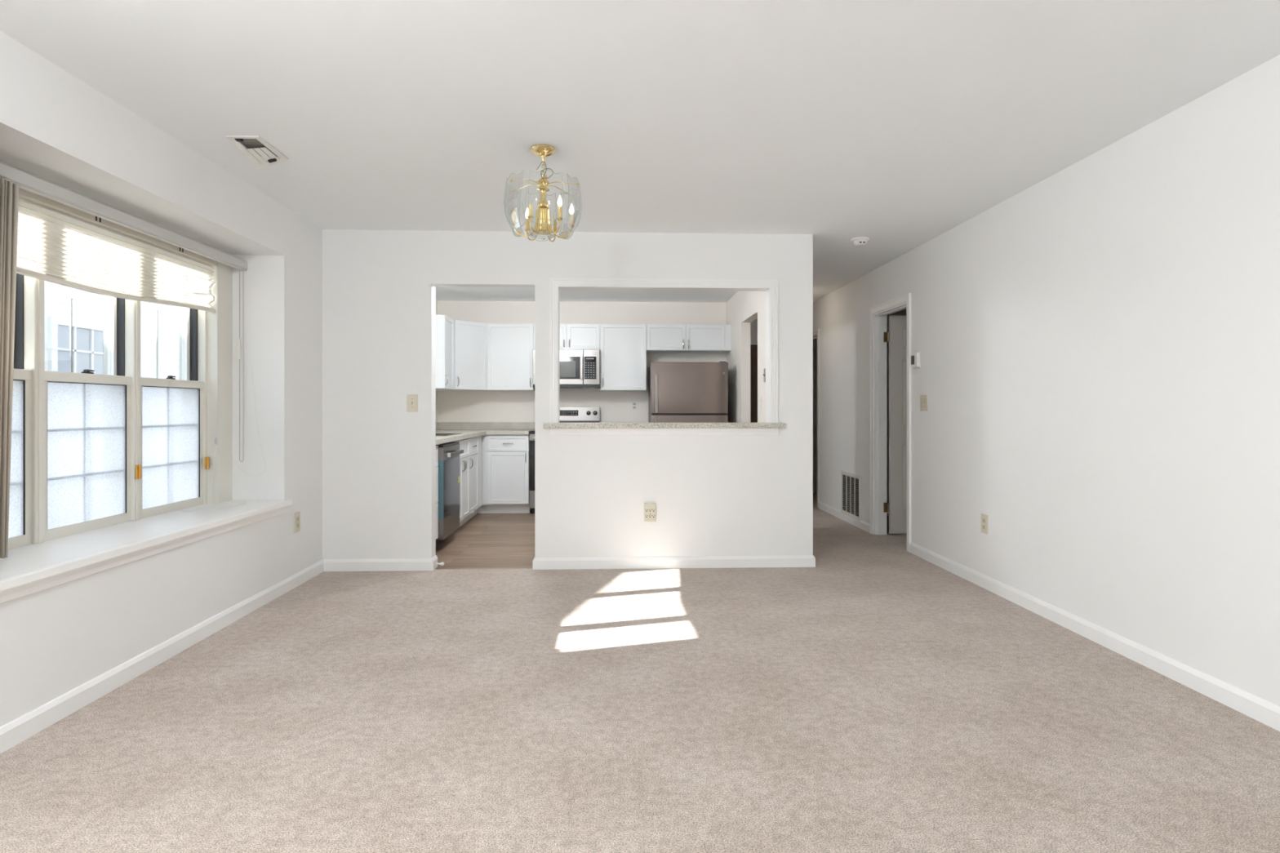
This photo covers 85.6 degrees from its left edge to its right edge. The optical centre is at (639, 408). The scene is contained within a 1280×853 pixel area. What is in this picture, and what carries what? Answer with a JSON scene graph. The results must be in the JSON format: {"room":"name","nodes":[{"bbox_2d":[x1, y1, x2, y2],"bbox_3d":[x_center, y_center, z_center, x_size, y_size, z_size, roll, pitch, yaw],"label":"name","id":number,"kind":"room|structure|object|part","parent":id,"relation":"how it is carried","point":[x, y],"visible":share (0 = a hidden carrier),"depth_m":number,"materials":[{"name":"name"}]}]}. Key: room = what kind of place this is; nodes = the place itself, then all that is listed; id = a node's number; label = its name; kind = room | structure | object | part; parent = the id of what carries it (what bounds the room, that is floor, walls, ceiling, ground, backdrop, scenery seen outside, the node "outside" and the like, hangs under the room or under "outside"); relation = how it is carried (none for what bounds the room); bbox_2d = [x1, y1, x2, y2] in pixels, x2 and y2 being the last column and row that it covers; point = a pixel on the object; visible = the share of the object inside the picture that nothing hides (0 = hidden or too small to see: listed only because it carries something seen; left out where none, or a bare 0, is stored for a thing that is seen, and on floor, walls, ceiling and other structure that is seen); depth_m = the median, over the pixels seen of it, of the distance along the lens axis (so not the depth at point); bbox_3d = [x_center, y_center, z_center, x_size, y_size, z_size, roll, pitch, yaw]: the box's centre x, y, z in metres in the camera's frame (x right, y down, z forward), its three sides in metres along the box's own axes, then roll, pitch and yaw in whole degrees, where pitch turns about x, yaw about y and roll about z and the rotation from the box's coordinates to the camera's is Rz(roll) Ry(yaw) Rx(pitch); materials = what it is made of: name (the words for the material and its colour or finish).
{"room":"empty living room","nodes":[
{"label":"empty living room","id":0,"kind":"room"},
{"bbox_2d":[0,30,437,726],"bbox_3d":[-2.486,-0.060,3.754,0.530,2.440,11.500,0,0,-2],"label":"wall","id":1,"kind":"structure","parent":0,"point":[56,127],"depth_m":3.41,"materials":[{"name":"white paint"}]},
{"bbox_2d":[0,160,232,549],"bbox_3d":[-2.627,-0.180,3.258,0.210,1.580,2.180,0,0,-2],"label":"window","id":2,"kind":"structure","parent":1,"relation":"in","point":[118,415],"depth_m":3.45,"materials":[{"name":"white"}]},
{"bbox_3d":[-2.575,0.204,2.646,0.002,0.649,0.511,0,0,-2],"label":"frosted pane","id":3,"kind":"part","parent":2,"relation":"part of","materials":[{"name":"white glass"}]},
{"bbox_3d":[-2.582,0.197,2.645,0.034,0.724,0.572,0,0,-2],"label":"sash","id":4,"kind":"part","parent":2,"relation":"part of","materials":[{"name":"white"}]},
{"bbox_3d":[-2.676,-0.525,3.257,0.002,0.720,0.503,0,0,-2],"label":"pane","id":5,"kind":"part","parent":2,"relation":"part of","materials":[{"name":"clear glass"}]},
{"bbox_3d":[-2.600,0.204,3.260,0.002,0.649,0.495,0,0,-2],"label":"frosted pane","id":6,"kind":"part","parent":2,"relation":"part of","materials":[{"name":"white glass"}]},
{"bbox_3d":[-2.607,0.197,3.260,0.034,0.724,0.556,0,0,-2],"label":"sash","id":7,"kind":"part","parent":2,"relation":"part of","materials":[{"name":"white"}]},
{"bbox_3d":[-2.676,-0.520,3.257,0.028,0.790,0.556,0,0,-2],"label":"sash","id":8,"kind":"part","parent":2,"relation":"part of","materials":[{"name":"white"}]},
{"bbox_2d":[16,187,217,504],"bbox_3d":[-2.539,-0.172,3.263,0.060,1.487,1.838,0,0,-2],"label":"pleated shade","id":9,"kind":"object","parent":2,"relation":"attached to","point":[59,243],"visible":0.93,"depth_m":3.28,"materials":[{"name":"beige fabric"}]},
{"bbox_3d":[-2.545,-0.574,3.263,0.034,0.065,1.822,0,0,-2],"label":"rail","id":10,"kind":"part","parent":9,"relation":"part of","materials":[{"name":"beige"}]},
{"bbox_3d":[-2.545,-0.888,3.263,0.048,0.053,1.838,0,0,-2],"label":"head rail","id":11,"kind":"part","parent":9,"relation":"part of","materials":[{"name":"beige"}]},
{"bbox_3d":[-2.557,-0.151,4.153,0.007,1.447,0.041,0,0,20],"label":"pull cord","id":12,"kind":"part","parent":9,"relation":"part of","materials":[{"name":"white plastic"}]},
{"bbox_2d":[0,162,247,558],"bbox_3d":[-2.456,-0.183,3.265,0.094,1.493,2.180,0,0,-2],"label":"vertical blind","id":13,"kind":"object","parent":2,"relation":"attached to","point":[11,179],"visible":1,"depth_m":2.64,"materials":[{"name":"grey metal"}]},
{"bbox_3d":[-2.496,-0.269,4.329,0.026,1.203,0.004,0,0,-2],"label":"control chain","id":14,"kind":"part","parent":13,"relation":"part of","materials":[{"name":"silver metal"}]},
{"bbox_3d":[-2.700,-0.525,3.873,0.002,0.720,0.520,0,0,-2],"label":"pane","id":15,"kind":"part","parent":2,"relation":"part of","materials":[{"name":"clear glass"}]},
{"bbox_3d":[-2.624,0.204,3.876,0.002,0.649,0.511,0,0,-2],"label":"frosted pane","id":16,"kind":"part","parent":2,"relation":"part of","materials":[{"name":"white glass"}]},
{"bbox_3d":[-2.631,0.197,3.875,0.034,0.724,0.572,0,0,-2],"label":"sash","id":17,"kind":"part","parent":2,"relation":"part of","materials":[{"name":"white"}]},
{"bbox_3d":[-2.700,-0.520,3.873,0.028,0.790,0.572,0,0,-2],"label":"sash","id":18,"kind":"part","parent":2,"relation":"part of","materials":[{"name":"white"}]},
{"bbox_2d":[0,499,292,604],"bbox_3d":[-2.378,0.618,3.268,0.428,0.085,2.240,0,0,-2],"label":"window sill","id":19,"kind":"structure","parent":1,"relation":"attached to","point":[27,570],"depth_m":2.99,"materials":[{"name":"white wood"}]},
{"bbox_2d":[0,559,324,754],"bbox_3d":[-2.123,1.119,1.478,0.015,0.083,6.922,0,0,-2],"label":"baseboard","id":20,"kind":"structure","parent":1,"relation":"attached to","point":[19,730],"depth_m":2.97,"materials":[{"name":"white wood"}]},
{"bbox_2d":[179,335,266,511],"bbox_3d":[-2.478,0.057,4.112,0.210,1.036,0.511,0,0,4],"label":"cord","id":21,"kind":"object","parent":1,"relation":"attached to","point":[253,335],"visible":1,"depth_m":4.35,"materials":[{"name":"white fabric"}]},
{"bbox_2d":[293,511,300,533],"bbox_3d":[-2.248,0.745,4.534,0.008,0.130,0.075,0,0,-2],"label":"wall outlet","id":22,"kind":"object","parent":1,"relation":"attached to","point":[296,515],"visible":1,"depth_m":4.52,"materials":[{"name":"beige plastic"}]},
{"bbox_2d":[435,315,453,389],"bbox_3d":[-2.185,-0.593,7.374,0.360,0.762,0.410,0,0,-2],"label":"upper cabinet","id":23,"kind":"object","parent":1,"relation":"attached to","point":[444,324],"visible":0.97,"depth_m":7.18,"materials":[{"name":"white paint"}]},
{"bbox_3d":[-2.045,-0.593,7.380,0.020,0.758,0.406,0,0,-2],"label":"door","id":24,"kind":"part","parent":23,"relation":"part of","materials":[{"name":"white paint"}]},
{"bbox_2d":[322,229,813,560],"bbox_3d":[-0.502,-0.060,5.064,3.540,2.440,0.115,0,0,-2],"label":"wall","id":25,"kind":"structure","parent":0,"point":[712,495],"depth_m":5.00,"materials":[{"name":"white paint"}]},
{"bbox_2d":[406,394,417,411],"bbox_3d":[-1.632,-0.040,4.952,0.078,0.124,0.018,0,0,-2],"label":"light switch","id":26,"kind":"object","parent":25,"relation":"attached to","point":[411,399],"visible":1,"depth_m":4.96,"materials":[{"name":"beige plastic"}]},
{"bbox_2d":[323,555,815,571],"bbox_3d":[-0.513,1.119,5.731,3.540,0.083,1.480,0,0,-2],"label":"baseboard","id":27,"kind":"structure","parent":25,"relation":"attached to","point":[798,561],"depth_m":5.01,"materials":[{"name":"white wood"}]},
{"bbox_2d":[644,502,655,520],"bbox_3d":[0.073,0.750,5.013,0.078,0.126,0.031,0,0,-2],"label":"wall outlet","id":28,"kind":"object","parent":25,"relation":"attached to","point":[650,508],"visible":1,"depth_m":5.00,"materials":[{"name":"beige plastic"}]},
{"bbox_2d":[549,278,778,435],"bbox_3d":[0.178,-0.374,5.081,1.664,1.136,0.143,0,0,-2],"label":"trim","id":29,"kind":"structure","parent":25,"relation":"attached to","point":[770,286],"depth_m":5.03,"materials":[{"name":"white wood"}]},
{"bbox_2d":[542,422,785,428],"bbox_3d":[0.177,0.123,5.093,1.752,0.039,0.210,0,0,-2],"label":"bar ledge","id":30,"kind":"object","parent":25,"relation":"attached to","point":[545,425],"visible":1,"depth_m":4.99,"materials":[{"name":"stone"}]},
{"bbox_2d":[437,300,726,422],"bbox_3d":[-0.681,-0.060,8.319,3.440,2.440,0.120,0,0,-2],"label":"wall","id":31,"kind":"structure","parent":0,"point":[452,406],"depth_m":8.26,"materials":[{"name":"white paint"}]},
{"bbox_2d":[435,320,489,391],"bbox_3d":[-2.060,-0.593,7.885,0.650,0.762,0.640,0,0,-2],"label":"upper cabinet","id":32,"kind":"object","parent":31,"relation":"attached to","point":[470,338],"visible":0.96,"depth_m":7.73,"materials":[{"name":"white paint"}]},
{"bbox_3d":[-1.886,-0.593,7.731,0.020,0.758,0.425,0,0,43],"label":"door","id":33,"kind":"part","parent":32,"relation":"part of","materials":[{"name":"white paint"}]},
{"bbox_2d":[488,323,534,391],"bbox_3d":[-1.490,-0.593,8.047,0.527,0.762,0.360,0,0,-2],"label":"upper cabinet","id":34,"kind":"object","parent":31,"relation":"attached to","point":[510,345],"visible":0.97,"depth_m":7.91,"materials":[{"name":"white paint"}]},
{"bbox_2d":[533,324,599,350],"bbox_3d":[-0.846,-0.825,8.073,0.762,0.298,0.360,0,0,-2],"label":"upper cabinet","id":35,"kind":"object","parent":31,"relation":"attached to","point":[572,336],"visible":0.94,"depth_m":7.93,"materials":[{"name":"white paint"}]},
{"bbox_3d":[-1.030,-0.825,7.925,0.378,0.294,0.020,0,0,-2],"label":"door","id":36,"kind":"part","parent":35,"relation":"part of","materials":[{"name":"white paint"}]},
{"bbox_2d":[533,349,599,388],"bbox_3d":[-0.844,-0.456,8.028,0.758,0.433,0.440,0,0,-2],"label":"microwave","id":37,"kind":"object","parent":35,"relation":"attached to","point":[579,368],"visible":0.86,"depth_m":7.86,"materials":[{"name":"grey metal"}]},
{"bbox_3d":[-0.931,-0.473,7.864,0.570,0.397,0.030,0,0,-2],"label":"door","id":38,"kind":"part","parent":37,"relation":"part of","materials":[{"name":"silver metal"}]},
{"bbox_3d":[-0.927,-0.465,7.850,0.498,0.256,0.006,0,0,-2],"label":"door glass","id":39,"kind":"part","parent":37,"relation":"part of","materials":[{"name":"black glass"}]},
{"bbox_3d":[-0.663,-0.465,7.838,0.032,0.260,0.047,0,0,-2],"label":"handle","id":40,"kind":"part","parent":37,"relation":"part of","materials":[{"name":"silver metal"}]},
{"bbox_2d":[585,357,594,375],"bbox_3d":[-0.571,-0.467,7.861,0.106,0.223,0.001,0,0,-2],"label":"keypad","id":41,"kind":"object","parent":37,"relation":"attached to","point":[589,362],"depth_m":7.86,"materials":[{"name":"grey"}]},
{"bbox_3d":[-0.551,-0.473,7.879,0.185,0.397,0.030,0,0,-2],"label":"control panel","id":42,"kind":"part","parent":37,"relation":"part of","materials":[{"name":"silver metal"}]},
{"bbox_3d":[-0.650,-0.825,7.940,0.378,0.294,0.020,0,0,-2],"label":"door","id":43,"kind":"part","parent":35,"relation":"part of","materials":[{"name":"white paint"}]},
{"bbox_2d":[600,324,646,391],"bbox_3d":[-0.199,-0.593,8.098,0.533,0.762,0.360,0,0,-2],"label":"upper cabinet","id":44,"kind":"object","parent":31,"relation":"attached to","point":[623,347],"visible":1,"depth_m":7.96,"materials":[{"name":"white paint"}]},
{"bbox_2d":[631,400,637,410],"bbox_3d":[-0.067,-0.035,8.280,0.080,0.125,0.008,0,0,-2],"label":"wall outlet","id":45,"kind":"object","parent":31,"relation":"attached to","point":[633,403],"visible":1,"depth_m":8.28,"materials":[{"name":"white plastic"}]},
{"bbox_2d":[646,324,730,352],"bbox_3d":[0.557,-0.823,8.129,0.979,0.302,0.360,0,0,-2],"label":"upper cabinet","id":46,"kind":"object","parent":31,"relation":"attached to","point":[660,338],"visible":1,"depth_m":7.98,"materials":[{"name":"white paint"}]},
{"bbox_3d":[0.301,-0.823,7.978,0.452,0.298,0.020,0,0,-2],"label":"door","id":47,"kind":"part","parent":46,"relation":"part of","materials":[{"name":"white paint"}]},
{"bbox_3d":[0.755,-0.823,7.996,0.452,0.298,0.020,0,0,-2],"label":"door","id":48,"kind":"part","parent":46,"relation":"part of","materials":[{"name":"white paint"}]},
{"bbox_2d":[0,493,1279,852],"bbox_3d":[0.899,1.220,3.814,7.300,0.120,11.650,0,0,-2],"label":"floor","id":49,"kind":"structure","parent":0,"point":[873,697],"depth_m":2.50,"materials":[{"name":"beige carpet"}]},
{"bbox_2d":[435,445,438,538],"bbox_3d":[-1.923,0.723,5.332,0.660,0.874,0.515,0,0,-2],"label":"base cabinet","id":50,"kind":"object","parent":49,"relation":"on","point":[437,446],"visible":0.03,"depth_m":5.57,"materials":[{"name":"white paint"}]},
{"bbox_3d":[-1.634,0.382,5.344,0.020,0.167,0.511,0,0,-2],"label":"drawer","id":51,"kind":"part","parent":50,"relation":"part of","materials":[{"name":"white paint"}]},
{"bbox_3d":[-1.634,0.613,5.344,0.020,0.285,0.511,0,0,-2],"label":"drawer","id":52,"kind":"part","parent":50,"relation":"part of","materials":[{"name":"white paint"}]},
{"bbox_3d":[-1.634,0.902,5.344,0.020,0.285,0.511,0,0,-2],"label":"drawer","id":53,"kind":"part","parent":50,"relation":"part of","materials":[{"name":"white paint"}]},
{"bbox_2d":[435,422,534,444],"bbox_3d":[-1.760,0.222,6.644,1.152,0.124,3.143,0,0,-2],"label":"countertop","id":54,"kind":"structure","parent":50,"relation":"on","point":[466,429],"depth_m":8.16,"materials":[{"name":"stone"}]},
{"bbox_2d":[435,433,460,435],"bbox_3d":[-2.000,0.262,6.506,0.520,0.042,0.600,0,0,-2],"label":"sink","id":55,"kind":"object","parent":54,"relation":"in","point":[437,434],"visible":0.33,"depth_m":6.78,"materials":[{"name":"silver metal"}]},
{"bbox_2d":[435,433,453,435],"bbox_3d":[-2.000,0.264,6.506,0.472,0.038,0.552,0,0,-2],"label":"basin","id":56,"kind":"object","parent":55,"relation":"in","point":[436,433],"depth_m":6.78,"materials":[{"name":"silver metal"}]},
{"bbox_2d":[435,441,463,546],"bbox_3d":[-1.898,0.725,5.898,0.676,0.870,0.602,0,0,-2],"label":"dishwasher","id":57,"kind":"object","parent":49,"relation":"on","point":[449,453],"visible":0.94,"depth_m":5.78,"materials":[{"name":"grey metal"}]},
{"bbox_2d":[435,441,453,540],"bbox_3d":[-1.947,0.680,5.896,0.578,0.780,0.602,0,0,-2],"label":"tub","id":58,"kind":"object","parent":57,"relation":"in","point":[439,445],"depth_m":5.61,"materials":[{"name":"grey metal"}]},
{"bbox_3d":[-1.585,0.380,5.911,0.047,0.030,0.502,0,0,-2],"label":"handle","id":59,"kind":"part","parent":57,"relation":"part of","materials":[{"name":"silver metal"}]},
{"bbox_2d":[453,438,469,527],"bbox_3d":[-1.970,0.723,6.506,0.660,0.874,0.607,0,0,-2],"label":"base cabinet","id":60,"kind":"object","parent":49,"relation":"on","point":[464,443],"visible":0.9,"depth_m":6.61,"materials":[{"name":"white paint"}]},
{"bbox_3d":[-1.674,0.757,6.367,0.020,0.575,0.300,0,0,-2],"label":"door","id":61,"kind":"part","parent":60,"relation":"part of","materials":[{"name":"white paint"}]},
{"bbox_3d":[-1.680,0.382,6.518,0.020,0.167,0.603,0,0,-2],"label":"false drawer","id":62,"kind":"part","parent":60,"relation":"part of","materials":[{"name":"white paint"}]},
{"bbox_3d":[-1.686,0.757,6.669,0.020,0.575,0.300,0,0,-2],"label":"door","id":63,"kind":"part","parent":60,"relation":"part of","materials":[{"name":"white paint"}]},
{"bbox_2d":[460,435,481,526],"bbox_3d":[-1.999,0.723,7.224,0.660,0.874,0.830,0,0,-2],"label":"base cabinet","id":64,"kind":"object","parent":49,"relation":"on","point":[475,442],"visible":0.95,"depth_m":7.16,"materials":[{"name":"white paint"}]},
{"bbox_3d":[-1.702,0.382,7.049,0.020,0.167,0.453,0,0,-2],"label":"drawer","id":65,"kind":"part","parent":64,"relation":"part of","materials":[{"name":"white paint"}]},
{"bbox_3d":[-1.702,0.757,7.049,0.020,0.575,0.453,0,0,-2],"label":"door","id":66,"kind":"part","parent":64,"relation":"part of","materials":[{"name":"white paint"}]},
{"bbox_2d":[477,434,531,513],"bbox_3d":[-1.529,0.723,7.875,0.590,0.874,0.640,0,0,-2],"label":"base cabinet","id":67,"kind":"object","parent":49,"relation":"on","point":[505,458],"visible":0.96,"depth_m":7.60,"materials":[{"name":"white paint"}]},
{"bbox_3d":[-1.451,0.382,7.598,0.451,0.167,0.020,0,0,-2],"label":"drawer","id":68,"kind":"part","parent":67,"relation":"part of","materials":[{"name":"white paint"}]},
{"bbox_3d":[-1.451,0.757,7.598,0.451,0.575,0.020,0,0,-2],"label":"door","id":69,"kind":"part","parent":67,"relation":"part of","materials":[{"name":"white paint"}]},
{"bbox_2d":[528,407,599,513],"bbox_3d":[-0.848,0.571,7.895,0.762,1.178,0.696,0,0,-2],"label":"oven range","id":70,"kind":"object","parent":49,"relation":"on","point":[567,415],"visible":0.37,"depth_m":8.18,"materials":[{"name":"grey metal"}]},
{"bbox_3d":[-0.836,0.997,7.617,0.754,0.197,0.032,0,0,-2],"label":"storage drawer","id":71,"kind":"part","parent":70,"relation":"part of","materials":[{"name":"silver metal"}]},
{"bbox_3d":[-0.836,0.586,7.617,0.754,0.612,0.032,0,0,-2],"label":"oven door","id":72,"kind":"part","parent":70,"relation":"part of","materials":[{"name":"black glass"}]},
{"bbox_3d":[-0.836,0.315,7.601,0.754,0.070,0.004,0,0,-2],"label":"door rail","id":73,"kind":"part","parent":70,"relation":"part of","materials":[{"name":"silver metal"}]},
{"bbox_3d":[-0.859,0.191,8.171,0.760,0.098,0.024,0,0,-2],"label":"panel","id":74,"kind":"part","parent":70,"relation":"part of","materials":[{"name":"silver metal"}]},
{"bbox_3d":[-0.860,0.112,8.202,0.762,0.260,0.080,0,0,-2],"label":"panel","id":75,"kind":"part","parent":70,"relation":"part of","materials":[{"name":"silver metal"}]},
{"bbox_2d":[648,361,728,422],"bbox_3d":[0.528,0.321,7.873,0.840,1.678,0.808,0,0,-2],"label":"refrigerator","id":76,"kind":"object","parent":49,"relation":"on","point":[678,392],"visible":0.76,"depth_m":7.53,"materials":[{"name":"grey metal"}]},
{"bbox_3d":[0.181,-0.165,7.485,0.032,0.420,0.060,0,0,-2],"label":"handle","id":77,"kind":"part","parent":76,"relation":"part of","materials":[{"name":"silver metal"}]},
{"bbox_3d":[0.541,0.584,7.567,0.840,1.032,0.080,0,0,-2],"label":"fridge door","id":78,"kind":"part","parent":76,"relation":"part of","materials":[{"name":"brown metal"}]},
{"bbox_3d":[-0.193,0.723,7.929,0.535,0.874,0.640,0,0,-2],"label":"base cabinet","id":79,"kind":"object","parent":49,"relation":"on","visible":0},
{"bbox_2d":[600,422,645,422],"bbox_3d":[-0.191,0.222,7.949,0.550,0.124,0.660,0,0,-2],"label":"countertop","id":80,"kind":"structure","parent":79,"relation":"on","point":[600,422],"depth_m":8.26,"materials":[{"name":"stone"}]},
{"bbox_2d":[0,0,1279,302],"bbox_3d":[0.899,-1.380,3.814,7.300,0.200,11.650,0,0,-2],"label":"ceiling","id":81,"kind":"structure","parent":0,"point":[895,124],"depth_m":2.85,"materials":[{"name":"white paint"}]},
{"bbox_2d":[226,135,288,168],"bbox_3d":[-1.866,-1.250,3.381,0.150,0.059,0.295,0,0,-2],"label":"ceiling vent","id":82,"kind":"object","parent":81,"relation":"in","point":[255,148],"visible":1,"depth_m":3.38,"materials":[{"name":"white metal"}]},
{"bbox_2d":[503,143,582,241],"bbox_3d":[-0.477,-1.056,3.404,0.380,0.448,0.380,0,0,-2],"label":"chandelier","id":83,"kind":"object","parent":81,"relation":"hanging from","point":[543,226],"visible":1,"depth_m":3.36,"materials":[{"name":"gold metal"}]},
{"bbox_3d":[-0.597,-0.990,3.294,0.054,0.258,0.161,0,0,-42],"label":"glass panel","id":84,"kind":"part","parent":83,"relation":"part of","materials":[{"name":"clear glass"}]},
{"bbox_3d":[-0.632,-0.990,3.453,0.054,0.258,0.161,0,0,18],"label":"glass panel","id":85,"kind":"part","parent":83,"relation":"part of","materials":[{"name":"clear glass"}]},
{"bbox_3d":[-0.569,-0.878,3.385,0.122,0.069,0.031,0,0,-14],"label":"arm","id":86,"kind":"part","parent":83,"relation":"part of","materials":[{"name":"gold metal"}]},
{"bbox_3d":[-0.571,-0.992,3.507,0.023,0.056,0.023,0,0,-2],"label":"bulb","id":87,"kind":"part","parent":83,"relation":"part of","materials":[{"name":"white glass"}]},
{"bbox_3d":[-0.544,-0.878,3.471,0.031,0.069,0.122,0,0,-36],"label":"arm","id":88,"kind":"part","parent":83,"relation":"part of","materials":[{"name":"gold metal"}]},
{"bbox_3d":[-0.511,-0.878,3.315,0.032,0.069,0.122,0,0,11],"label":"arm","id":89,"kind":"part","parent":83,"relation":"part of","materials":[{"name":"gold metal"}]},
{"bbox_3d":[-0.477,-1.175,3.404,0.013,0.094,0.013,0,0,43],"label":"chain","id":90,"kind":"part","parent":83,"relation":"part of","materials":[{"name":"gold metal"}]},
{"bbox_2d":[533,207,552,235],"bbox_3d":[-0.477,-0.921,3.404,0.097,0.122,0.097,0,0,-2],"label":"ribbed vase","id":91,"kind":"object","parent":83,"relation":"on","point":[543,217],"depth_m":3.37,"materials":[{"name":"gold metal"}]},
{"bbox_3d":[-0.477,-0.847,3.404,0.124,0.029,0.124,0,0,-2],"label":"glass dish","id":92,"kind":"part","parent":83,"relation":"part of","materials":[{"name":"clear glass"}]},
{"bbox_3d":[-0.443,-0.878,3.493,0.032,0.069,0.122,0,0,11],"label":"arm","id":93,"kind":"part","parent":83,"relation":"part of","materials":[{"name":"gold metal"}]},
{"bbox_3d":[-0.409,-0.878,3.337,0.031,0.069,0.122,0,0,-36],"label":"arm","id":94,"kind":"part","parent":83,"relation":"part of","materials":[{"name":"gold metal"}]},
{"bbox_3d":[-0.383,-0.992,3.300,0.023,0.056,0.023,0,0,-2],"label":"bulb","id":95,"kind":"part","parent":83,"relation":"part of","materials":[{"name":"white glass"}]},
{"bbox_3d":[-0.384,-0.878,3.423,0.122,0.069,0.031,0,0,-14],"label":"arm","id":96,"kind":"part","parent":83,"relation":"part of","materials":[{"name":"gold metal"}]},
{"bbox_3d":[-0.356,-0.990,3.513,0.054,0.258,0.161,0,0,-42],"label":"glass panel","id":97,"kind":"part","parent":83,"relation":"part of","materials":[{"name":"clear glass"}]},
{"bbox_3d":[-0.321,-0.990,3.354,0.054,0.258,0.161,0,0,18],"label":"glass panel","id":98,"kind":"part","parent":83,"relation":"part of","materials":[{"name":"clear glass"}]},
{"bbox_2d":[850,236,869,246],"bbox_3d":[1.660,-1.255,5.210,0.134,0.050,0.134,0,0,-2],"label":"smoke detector","id":99,"kind":"object","parent":81,"relation":"attached to","point":[859,241],"visible":1,"depth_m":5.17,"materials":[{"name":"white plastic"}]},
{"bbox_3d":[1.660,-1.271,5.210,0.134,0.018,0.134,0,0,-2],"label":"mounting plate","id":100,"kind":"part","parent":99,"relation":"part of","materials":[{"name":"white plastic"}]},
{"bbox_2d":[726,291,765,422],"bbox_3d":[1.130,-0.060,7.319,0.100,2.440,4.263,0,0,-2],"label":"wall","id":101,"kind":"structure","parent":0,"point":[743,308],"depth_m":7.36,"materials":[{"name":"white paint"}]},
{"bbox_2d":[760,396,761,409],"bbox_3d":[1.114,-0.050,6.379,0.006,0.122,0.075,0,0,-2],"label":"blank plate","id":102,"kind":"object","parent":101,"relation":"attached to","point":[760,397],"visible":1,"depth_m":6.37,"materials":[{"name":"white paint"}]},
{"bbox_2d":[763,368,765,382],"bbox_3d":[1.115,-0.300,6.209,0.018,0.122,0.075,0,0,-2],"label":"light switch","id":103,"kind":"object","parent":101,"relation":"attached to","point":[764,370],"visible":0.9,"depth_m":6.21,"materials":[{"name":"white plastic"}]},
{"bbox_2d":[750,318,817,493],"bbox_3d":[2.707,-0.060,9.575,3.230,2.440,0.120,0,0,-2],"label":"wall","id":104,"kind":"structure","parent":0,"point":[753,325],"depth_m":9.50,"materials":[{"name":"white paint"}]},
{"bbox_2d":[750,344,757,422],"bbox_3d":[1.593,0.132,9.517,0.734,2.033,0.048,0,0,-2],"label":"door","id":105,"kind":"structure","parent":104,"relation":"in","point":[753,348],"depth_m":9.50,"materials":[{"name":"brown wood"}]},
{"bbox_3d":[1.444,-0.360,9.497,0.240,0.800,0.020,0,0,-2],"label":"panel","id":106,"kind":"part","parent":105,"relation":"part of","materials":[{"name":"brown wood"}]},
{"bbox_2d":[886,308,906,515],"bbox_3d":[3.319,-0.060,7.448,2.175,2.440,4.420,0,0,-2],"label":"wall","id":107,"kind":"structure","parent":0,"point":[904,312],"depth_m":7.46,"materials":[{"name":"white paint"}]},
{"bbox_2d":[813,54,1279,706],"bbox_3d":[2.317,-0.060,3.845,0.115,2.440,11.300,0,0,-2],"label":"wall","id":108,"kind":"structure","parent":0,"point":[1099,344],"depth_m":3.32,"materials":[{"name":"white paint"}]},
{"bbox_2d":[813,328,819,508],"bbox_3d":[2.123,0.113,8.491,0.133,2.095,0.880,0,0,-2],"label":"trim","id":109,"kind":"structure","parent":108,"relation":"attached to","point":[815,332],"depth_m":8.05,"materials":[{"name":"white wood"}]},
{"bbox_2d":[840,471,861,520],"bbox_3d":[2.127,0.870,6.980,0.014,0.440,0.560,0,0,-2],"label":"air vent","id":110,"kind":"object","parent":108,"relation":"in","point":[851,483],"visible":1,"depth_m":6.96,"materials":[{"name":"white metal"}]},
{"bbox_2d":[869,293,911,552],"bbox_3d":[2.221,0.113,6.011,0.133,2.095,0.855,0,0,-2],"label":"trim","id":111,"kind":"structure","parent":108,"relation":"attached to","point":[877,313],"depth_m":6.36,"materials":[{"name":"white wood"}]},
{"bbox_2d":[884,315,906,533],"bbox_3d":[2.619,0.145,6.329,0.746,2.000,0.102,0,0,-2],"label":"door","id":112,"kind":"structure","parent":108,"relation":"in","point":[896,336],"depth_m":6.33,"materials":[{"name":"grey wood"}]},
{"bbox_3d":[2.496,-0.650,6.330,0.190,0.190,0.008,0,0,-2],"label":"panel","id":113,"kind":"part","parent":112,"relation":"part of","materials":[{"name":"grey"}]},
{"bbox_3d":[2.496,-0.147,6.330,0.190,0.605,0.008,0,0,-2],"label":"panel","id":114,"kind":"part","parent":112,"relation":"part of","materials":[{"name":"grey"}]},
{"bbox_3d":[2.496,0.620,6.330,0.190,0.610,0.008,0,0,-2],"label":"panel","id":115,"kind":"part","parent":112,"relation":"part of","materials":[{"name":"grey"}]},
{"bbox_2d":[911,351,920,368],"bbox_3d":[2.179,-0.385,5.471,0.030,0.132,0.124,0,0,-2],"label":"thermostat","id":116,"kind":"object","parent":108,"relation":"attached to","point":[915,356],"visible":1,"depth_m":5.44,"materials":[{"name":"white plastic"}]},
{"bbox_2d":[920,395,927,411],"bbox_3d":[2.190,-0.044,5.346,0.018,0.124,0.118,0,0,-2],"label":"light switch","id":117,"kind":"object","parent":108,"relation":"attached to","point":[923,398],"visible":1,"depth_m":5.34,"materials":[{"name":"beige plastic"}]},
{"bbox_2d":[981,513,987,534],"bbox_3d":[2.230,0.746,4.477,0.008,0.122,0.075,0,0,-2],"label":"wall outlet","id":118,"kind":"object","parent":108,"relation":"attached to","point":[984,517],"visible":1,"depth_m":4.47,"materials":[{"name":"beige plastic"}]},
{"bbox_2d":[818,501,1279,731],"bbox_3d":[2.280,1.119,3.122,0.015,0.083,9.858,0,0,-2],"label":"baseboard","id":119,"kind":"structure","parent":108,"relation":"attached to","point":[1263,711],"depth_m":3.28,"materials":[{"name":"white wood"}]}
]}

